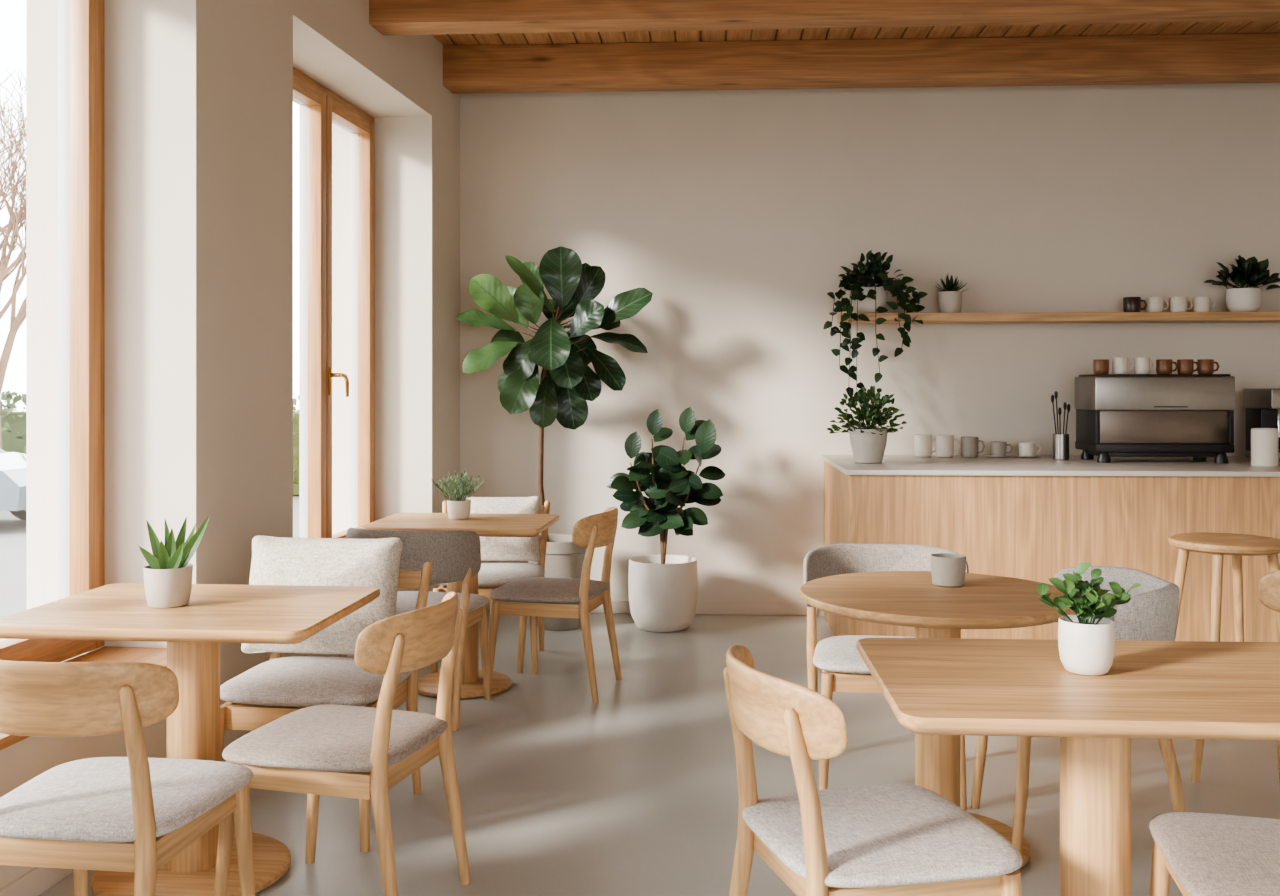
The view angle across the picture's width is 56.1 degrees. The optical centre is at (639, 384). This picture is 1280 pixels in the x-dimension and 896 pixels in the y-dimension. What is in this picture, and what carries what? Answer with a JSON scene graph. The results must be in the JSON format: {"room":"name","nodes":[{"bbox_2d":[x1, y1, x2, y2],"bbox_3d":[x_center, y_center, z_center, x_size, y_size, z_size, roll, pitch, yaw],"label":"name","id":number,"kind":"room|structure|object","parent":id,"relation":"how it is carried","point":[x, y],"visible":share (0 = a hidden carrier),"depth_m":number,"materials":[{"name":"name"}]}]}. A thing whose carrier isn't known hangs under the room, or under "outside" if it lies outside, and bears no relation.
{"room":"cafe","nodes":[
{"label":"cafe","id":0,"kind":"room"},
{"bbox_2d":[0,0,459,888],"bbox_3d":[-2.044,-0.290,2.309,0.620,3.300,9.950,0,0,8],"label":"wall","id":1,"kind":"structure","parent":0,"point":[198,94],"depth_m":4.20,"materials":[{"name":"paint"}]},
{"bbox_2d":[0,0,166,749],"bbox_3d":[-1.864,-0.285,2.902,0.480,2.408,2.373,0,0,8],"label":"window","id":2,"kind":"structure","parent":1,"relation":"in","point":[80,22],"depth_m":3.99,"materials":[{"name":"glass"},{"name":"wood"},{"name":"brass"}]},
{"bbox_2d":[0,706,301,895],"bbox_3d":[-1.728,1.322,2.282,0.013,0.074,9.880,0,0,8],"label":"baseboard","id":3,"kind":"structure","parent":1,"relation":"attached to","point":[37,880],"depth_m":3.18,"materials":[{"name":"paint"}]},
{"bbox_2d":[293,67,374,537],"bbox_3d":[-1.482,-0.285,5.766,0.480,2.408,1.838,0,0,8],"label":"window","id":4,"kind":"structure","parent":1,"relation":"in","point":[320,107],"depth_m":5.98,"materials":[{"name":"glass"},{"name":"wood"},{"name":"brass"}]},
{"bbox_2d":[39,612,1279,895],"bbox_3d":[1.267,1.460,2.125,8.500,0.200,10.280,0,0,3],"label":"floor","id":5,"kind":"structure","parent":0,"point":[633,791],"depth_m":4.07,"materials":[{"name":"concrete"}]},
{"bbox_2d":[0,660,255,895],"bbox_3d":[-1.180,0.958,2.658,0.504,0.808,0.536,0,0,7],"label":"dining chair","id":6,"kind":"object","parent":5,"relation":"on","point":[136,812],"visible":1,"depth_m":2.48,"materials":[{"name":"brown wood"}]},
{"bbox_2d":[0,583,379,895],"bbox_3d":[-1.231,0.985,3.337,0.860,0.749,0.670,0,0,5],"label":"cafe table","id":7,"kind":"object","parent":5,"relation":"on","point":[193,632],"visible":0.84,"depth_m":3.27,"materials":[{"name":"brown wood"}]},
{"bbox_2d":[139,515,209,607],"bbox_3d":[-1.291,0.484,3.315,0.166,0.250,0.128,0,0,34],"label":"potted succulent","id":8,"kind":"object","parent":7,"relation":"on","point":[168,574],"visible":1,"depth_m":3.31,"materials":[{"name":"green plant"}]},
{"bbox_2d":[220,562,431,851],"bbox_3d":[-1.004,0.978,3.795,0.554,0.769,0.559,0,0,7],"label":"lounge chair","id":9,"kind":"object","parent":5,"relation":"on","point":[280,682],"visible":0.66,"depth_m":3.59,"materials":[{"name":"beige fabric"}]},
{"bbox_2d":[241,535,401,654],"bbox_3d":[-1.049,0.694,3.958,0.517,0.379,0.198,0,0,7],"label":"cushion","id":10,"kind":"object","parent":9,"relation":"on","point":[275,560],"visible":0.59,"depth_m":3.92,"materials":[{"name":"fabric"}]},
{"bbox_2d":[214,592,470,895],"bbox_3d":[-0.752,0.958,3.139,0.536,0.808,0.504,0,0,15],"label":"dining chair","id":11,"kind":"object","parent":5,"relation":"on","point":[328,749],"visible":0.98,"depth_m":2.98,"materials":[{"name":"brown wood"}]},
{"bbox_2d":[339,527,490,730],"bbox_3d":[-0.926,0.969,4.986,0.564,0.786,0.540,0,0,11],"label":"upholstered chair","id":12,"kind":"object","parent":5,"relation":"on","point":[454,555],"visible":0.58,"depth_m":4.79,"materials":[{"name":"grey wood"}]},
{"bbox_2d":[360,513,559,698],"bbox_3d":[-0.794,0.985,5.406,0.790,0.749,0.610,0,0,5],"label":"cafe table","id":13,"kind":"object","parent":5,"relation":"on","point":[484,524],"visible":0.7,"depth_m":5.34,"materials":[{"name":"brown wood"}]},
{"bbox_2d":[431,469,483,519],"bbox_3d":[-0.829,0.497,5.472,0.225,0.223,0.277,0,0,3],"label":"potted herb","id":14,"kind":"object","parent":13,"relation":"on","point":[459,508],"visible":1,"depth_m":5.44,"materials":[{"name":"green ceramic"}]},
{"bbox_2d":[432,501,549,674],"bbox_3d":[-0.734,0.978,5.903,0.554,0.769,0.559,0,0,-1],"label":"lounge chair","id":15,"kind":"object","parent":5,"relation":"on","point":[491,575],"visible":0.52,"depth_m":5.74,"materials":[{"name":"beige fabric"}]},
{"bbox_2d":[464,496,540,561],"bbox_3d":[-0.697,0.724,6.036,0.390,0.323,0.165,0,0,-1],"label":"cushion","id":16,"kind":"object","parent":15,"relation":"on","point":[492,548],"visible":0.51,"depth_m":5.99,"materials":[{"name":"fabric"}]},
{"bbox_2d":[455,246,652,630],"bbox_3d":[-0.492,0.290,6.733,1.065,2.140,0.546,0,0,-13],"label":"fiddle leaf fig","id":17,"kind":"object","parent":5,"relation":"on","point":[567,381],"visible":0.92,"depth_m":6.67,"materials":[{"name":"plant"}]},
{"bbox_2d":[488,507,621,702],"bbox_3d":[-0.370,0.958,5.393,0.536,0.808,0.504,0,0,13],"label":"dining chair","id":18,"kind":"object","parent":5,"relation":"on","point":[528,596],"visible":0.98,"depth_m":5.22,"materials":[{"name":"brown wood"}]},
{"bbox_2d":[606,407,725,632],"bbox_3d":[0.146,0.741,6.709,0.665,1.238,0.417,0,0,3],"label":"rubber plant","id":19,"kind":"object","parent":5,"relation":"on","point":[663,587],"visible":1,"depth_m":6.64,"materials":[{"name":"green plant"}]},
{"bbox_2d":[723,645,1021,895],"bbox_3d":[0.451,0.958,2.470,0.536,0.808,0.504,0,0,-15],"label":"dining chair","id":20,"kind":"object","parent":5,"relation":"on","point":[877,839],"visible":1,"depth_m":2.33,"materials":[{"name":"beige fabric"}]},
{"bbox_2d":[803,543,968,809],"bbox_3d":[0.847,0.969,4.132,0.564,0.786,0.540,0,0,7],"label":"upholstered chair","id":21,"kind":"object","parent":5,"relation":"on","point":[844,669],"visible":0.39,"depth_m":4.25,"materials":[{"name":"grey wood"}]},
{"bbox_2d":[799,571,1075,868],"bbox_3d":[0.878,0.985,3.538,0.810,0.749,0.810,0,0,3],"label":"round cafe table","id":22,"kind":"object","parent":5,"relation":"on","point":[900,598],"visible":0.45,"depth_m":3.48,"materials":[{"name":"brown wood"}]},
{"bbox_2d":[930,553,965,586],"bbox_3d":[0.939,0.564,3.655,0.106,0.090,0.106,0,0,3],"label":"cup","id":23,"kind":"object","parent":22,"relation":"on","point":[947,569],"visible":1,"depth_m":3.61,"materials":[{"name":"ceramic"}]},
{"bbox_2d":[820,455,1279,641],"bbox_3d":[2.847,0.884,6.339,3.640,0.949,1.288,0,0,3],"label":"counter","id":24,"kind":"object","parent":5,"relation":"on","point":[1035,518],"depth_m":5.76,"materials":[{"name":"brown wood"}]},
{"bbox_2d":[827,386,906,462],"bbox_3d":[1.195,0.205,6.315,0.413,0.407,0.403,0,0,3],"label":"potted fern","id":25,"kind":"object","parent":24,"relation":"on","point":[868,443],"visible":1,"depth_m":6.27,"materials":[{"name":"green plant"}]},
{"bbox_2d":[914,434,935,456],"bbox_3d":[1.629,0.346,6.845,0.127,0.125,0.100,0,0,35],"label":"coffee mug","id":26,"kind":"object","parent":24,"relation":"on","point":[922,443],"visible":1,"depth_m":6.81,"materials":[{"name":"beige ceramic"}]},
{"bbox_2d":[936,435,960,456],"bbox_3d":[1.742,0.346,6.809,0.127,0.125,0.100,0,0,35],"label":"coffee mug","id":27,"kind":"object","parent":24,"relation":"on","point":[944,443],"visible":1,"depth_m":6.78,"materials":[{"name":"beige ceramic"}]},
{"bbox_2d":[961,436,984,457],"bbox_3d":[1.882,0.351,6.801,0.122,0.115,0.096,0,0,35],"label":"coffee mug","id":28,"kind":"object","parent":24,"relation":"on","point":[969,445],"visible":1,"depth_m":6.77,"materials":[{"name":"ceramic"}]},
{"bbox_2d":[985,454,1011,457],"bbox_3d":[2.031,0.403,6.800,0.150,0.013,0.150,0,0,3],"label":"saucer","id":29,"kind":"object","parent":24,"relation":"on","point":[989,455],"visible":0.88,"depth_m":6.76,"materials":[{"name":"beige ceramic"}]},
{"bbox_2d":[990,441,1012,455],"bbox_3d":[2.041,0.362,6.793,0.115,0.080,0.090,0,0,35],"label":"coffee mug","id":30,"kind":"object","parent":29,"relation":"on","point":[997,448],"visible":0.99,"depth_m":6.76,"materials":[{"name":"ceramic"}]},
{"bbox_2d":[1014,454,1040,457],"bbox_3d":[2.191,0.403,6.792,0.150,0.013,0.150,0,0,3],"label":"saucer","id":31,"kind":"object","parent":24,"relation":"on","point":[1017,455],"visible":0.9,"depth_m":6.75,"materials":[{"name":"beige ceramic"}]},
{"bbox_2d":[1019,442,1040,455],"bbox_3d":[2.201,0.364,6.785,0.112,0.075,0.088,0,0,34],"label":"coffee mug","id":32,"kind":"object","parent":31,"relation":"on","point":[1025,448],"visible":1,"depth_m":6.76,"materials":[{"name":"beige ceramic"}]},
{"bbox_2d":[1051,391,1069,459],"bbox_3d":[2.308,0.221,6.586,0.088,0.376,0.086,0,0,39],"label":"jar","id":33,"kind":"object","parent":24,"relation":"on","point":[1060,441],"visible":1,"depth_m":6.56,"materials":[{"name":"metal"}]},
{"bbox_2d":[1075,374,1234,462],"bbox_3d":[2.761,0.176,6.513,0.720,0.466,0.471,0,0,3],"label":"espresso machine","id":34,"kind":"object","parent":24,"relation":"on","point":[1118,415],"visible":1,"depth_m":6.29,"materials":[{"name":"metal"}]},
{"bbox_2d":[1093,359,1108,373],"bbox_3d":[2.472,-0.097,6.426,0.080,0.078,0.103,0,0,34],"label":"coffee mug","id":35,"kind":"object","parent":34,"relation":"on","point":[1100,366],"visible":0.95,"depth_m":6.38,"materials":[{"name":"brown ceramic"}]},
{"bbox_2d":[1112,358,1133,373],"bbox_3d":[2.575,-0.102,6.404,0.103,0.088,0.080,0,0,34],"label":"coffee mug","id":36,"kind":"object","parent":34,"relation":"on","point":[1119,365],"visible":0.95,"depth_m":6.38,"materials":[{"name":"beige ceramic"}]},
{"bbox_2d":[1134,358,1155,373],"bbox_3d":[2.690,-0.102,6.398,0.103,0.088,0.080,0,0,34],"label":"coffee mug","id":37,"kind":"object","parent":34,"relation":"on","point":[1141,365],"visible":0.91,"depth_m":6.37,"materials":[{"name":"beige ceramic"}]},
{"bbox_2d":[1156,359,1177,373],"bbox_3d":[2.805,-0.097,6.392,0.103,0.078,0.080,0,0,34],"label":"coffee mug","id":38,"kind":"object","parent":34,"relation":"on","point":[1163,366],"visible":0.94,"depth_m":6.37,"materials":[{"name":"brown ceramic"}]},
{"bbox_2d":[1177,359,1197,373],"bbox_3d":[2.914,-0.097,6.386,0.103,0.078,0.080,0,0,34],"label":"coffee mug","id":39,"kind":"object","parent":34,"relation":"on","point":[1185,366],"visible":0.96,"depth_m":6.36,"materials":[{"name":"brown ceramic"}]},
{"bbox_2d":[1197,359,1219,373],"bbox_3d":[3.019,-0.097,6.380,0.103,0.078,0.080,0,0,34],"label":"coffee mug","id":40,"kind":"object","parent":34,"relation":"on","point":[1205,366],"visible":0.95,"depth_m":6.36,"materials":[{"name":"brown ceramic"}]},
{"bbox_2d":[1243,388,1279,460],"bbox_3d":[3.550,0.214,6.557,0.320,0.390,0.417,0,0,3],"label":"coffee machine","id":41,"kind":"object","parent":24,"relation":"on","point":[1262,405],"visible":0.76,"depth_m":6.57,"materials":[{"name":"black plastic"}]},
{"bbox_2d":[1251,428,1277,466],"bbox_3d":[3.163,0.314,6.078,0.124,0.190,0.124,0,0,3],"label":"ceramic canister","id":42,"kind":"object","parent":24,"relation":"on","point":[1264,441],"visible":1,"depth_m":6.03,"materials":[{"name":"white ceramic"}]},
{"bbox_2d":[856,638,1279,895],"bbox_3d":[1.028,0.985,2.523,1.060,0.749,0.710,0,0,3],"label":"cafe table","id":43,"kind":"object","parent":5,"relation":"on","point":[932,686],"visible":0.98,"depth_m":2.46,"materials":[{"name":"brown wood"}]},
{"bbox_2d":[1037,562,1140,675],"bbox_3d":[0.954,0.493,2.553,0.164,0.232,0.192,0,0,43],"label":"potted peperomia","id":44,"kind":"object","parent":43,"relation":"on","point":[1086,639],"visible":1,"depth_m":2.52,"materials":[{"name":"green plant"}]},
{"bbox_2d":[971,566,1185,852],"bbox_3d":[1.330,0.969,3.635,0.540,0.786,0.564,0,0,1],"label":"upholstered chair","id":45,"kind":"object","parent":5,"relation":"on","point":[1151,613],"visible":0.28,"depth_m":3.41,"materials":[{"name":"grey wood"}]},
{"bbox_2d":[1149,812,1279,895],"bbox_3d":[1.285,0.958,2.290,0.536,0.808,0.504,0,0,11],"label":"dining chair","id":46,"kind":"object","parent":5,"relation":"on","point":[1205,854],"visible":1,"depth_m":2.33,"materials":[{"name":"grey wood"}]},
{"bbox_2d":[1168,532,1279,641],"bbox_3d":[2.365,0.990,4.829,0.440,0.744,0.440,0,0,-7],"label":"bar stool","id":47,"kind":"object","parent":5,"relation":"on","point":[1219,545],"visible":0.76,"depth_m":4.75,"materials":[{"name":"brown wood"}]},
{"bbox_2d":[1191,570,1279,782],"bbox_3d":[2.147,0.958,3.880,0.504,0.808,0.536,0,0,-5],"label":"dining chair","id":48,"kind":"object","parent":5,"relation":"on","point":[1269,584],"visible":0.27,"depth_m":3.70,"materials":[{"name":"brown wood"}]},
{"bbox_2d":[369,0,1279,34],"bbox_3d":[2.096,-1.824,5.595,6.799,0.229,0.200,0,0,3],"label":"ceiling beam","id":49,"kind":"structure","parent":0,"point":[388,17],"depth_m":5.61,"materials":[{"name":"brown wood"}]},
{"bbox_2d":[433,21,1279,45],"bbox_3d":[1.283,-2.040,2.124,8.532,0.200,10.280,0,0,3],"label":"ceiling","id":50,"kind":"structure","parent":0,"point":[1254,26],"depth_m":6.62,"materials":[{"name":"brown wood"}]},
{"bbox_2d":[443,33,1279,93],"bbox_3d":[2.206,-1.824,6.771,6.707,0.229,0.200,0,0,3],"label":"ceiling beam","id":51,"kind":"structure","parent":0,"point":[1240,57],"depth_m":6.74,"materials":[{"name":"brown wood"}]},
{"bbox_2d":[460,83,1279,614],"bbox_3d":[1.939,-0.290,7.136,7.700,3.300,0.200,0,0,3],"label":"wall","id":52,"kind":"structure","parent":0,"point":[739,212],"depth_m":7.08,"materials":[{"name":"paint"}]},
{"bbox_2d":[486,601,816,615],"bbox_3d":[-0.014,1.322,7.133,2.120,0.074,0.014,0,0,3],"label":"baseboard","id":53,"kind":"structure","parent":52,"relation":"attached to","point":[618,607],"depth_m":7.09,"materials":[{"name":"paint"}]},
{"bbox_2d":[838,312,1279,323],"bbox_3d":[2.815,-0.385,6.857,3.320,0.049,0.258,0,0,3],"label":"wall shelf","id":54,"kind":"object","parent":52,"relation":"attached to","point":[1024,317],"visible":0.97,"depth_m":6.76,"materials":[{"name":"brown wood"}]},
{"bbox_2d":[935,275,966,312],"bbox_3d":[1.793,-0.529,6.907,0.183,0.237,0.190,0,0,-32],"label":"agave","id":55,"kind":"object","parent":54,"relation":"on","point":[950,299],"visible":0.98,"depth_m":6.85,"materials":[{"name":"grey ceramic"}]},
{"bbox_2d":[1123,297,1146,311],"bbox_3d":[2.814,-0.455,6.831,0.120,0.088,0.094,0,0,35],"label":"coffee mug","id":56,"kind":"object","parent":54,"relation":"on","point":[1130,304],"visible":0.88,"depth_m":6.80,"materials":[{"name":"brown ceramic"}]},
{"bbox_2d":[1146,297,1168,311],"bbox_3d":[2.945,-0.455,6.834,0.115,0.088,0.090,0,0,35],"label":"coffee mug","id":57,"kind":"object","parent":54,"relation":"on","point":[1154,304],"visible":0.87,"depth_m":6.80,"materials":[{"name":"beige ceramic"}]},
{"bbox_2d":[1170,297,1192,311],"bbox_3d":[3.074,-0.455,6.817,0.115,0.088,0.090,0,0,35],"label":"coffee mug","id":58,"kind":"object","parent":54,"relation":"on","point":[1177,304],"visible":0.86,"depth_m":6.79,"materials":[{"name":"beige ceramic"}]},
{"bbox_2d":[1193,297,1215,311],"bbox_3d":[3.204,-0.455,6.820,0.115,0.088,0.090,0,0,35],"label":"coffee mug","id":59,"kind":"object","parent":54,"relation":"on","point":[1200,304],"visible":0.81,"depth_m":6.79,"materials":[{"name":"beige ceramic"}]},
{"bbox_2d":[1203,255,1279,311],"bbox_3d":[3.415,-0.573,6.798,0.451,0.325,0.194,0,0,3],"label":"plant","id":60,"kind":"object","parent":54,"relation":"on","point":[1251,272],"visible":1,"depth_m":6.77,"materials":[{"name":"green plant"}]},
{"bbox_2d":[823,250,927,407],"bbox_3d":[1.345,-0.323,6.860,0.594,0.906,0.314,0,0,3],"label":"pothos","id":61,"kind":"object","parent":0,"point":[870,298],"visible":0.98,"depth_m":6.81,"materials":[{"name":"green plant"}]},
{"label":"outside","id":62,"kind":"structure","parent":0,"visible":0},
{"bbox_2d":[0,496,298,617],"bbox_3d":[-30.593,1.915,16.679,57.100,0.090,110.000,0,0,3],"label":"pavement","id":63,"kind":"structure","parent":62,"point":[12,528],"depth_m":12.86,"materials":[{"name":"white concrete"}]},
{"bbox_2d":[0,72,25,448],"bbox_3d":[-10.101,-1.657,18.980,3.675,7.059,3.638,0,0,36],"label":"bare tree","id":64,"kind":"object","parent":63,"relation":"on","point":[16,321],"visible":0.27,"depth_m":18.93,"materials":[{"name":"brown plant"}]},
{"bbox_2d":[0,448,25,519],"bbox_3d":[-9.767,1.130,15.851,4.280,1.460,1.870,0,0,3],"label":"parked car","id":65,"kind":"object","parent":63,"relation":"on","point":[12,464],"visible":0.38,"depth_m":14.96,"materials":[{"name":"paint"}]},
{"bbox_2d":[0,68,25,235],"bbox_3d":[-13.305,-2.484,23.006,4.441,8.739,6.218,0,0,36],"label":"bare tree","id":66,"kind":"object","parent":63,"relation":"on","point":[20,79],"visible":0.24,"depth_m":23.57,"materials":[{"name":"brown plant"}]},
{"bbox_2d":[0,82,25,279],"bbox_3d":[-11.200,-1.992,19.471,5.786,7.710,3.885,0,0,3],"label":"bare tree","id":67,"kind":"object","parent":63,"relation":"on","point":[13,246],"visible":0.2,"depth_m":19.41,"materials":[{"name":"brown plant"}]},
{"bbox_2d":[0,390,298,495],"bbox_3d":[-11.905,0.934,20.553,18.265,1.851,1.198,0,0,3],"label":"hedge","id":68,"kind":"object","parent":63,"relation":"on","point":[13,424],"visible":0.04,"depth_m":20.30,"materials":[{"name":"green plant"}]}
]}

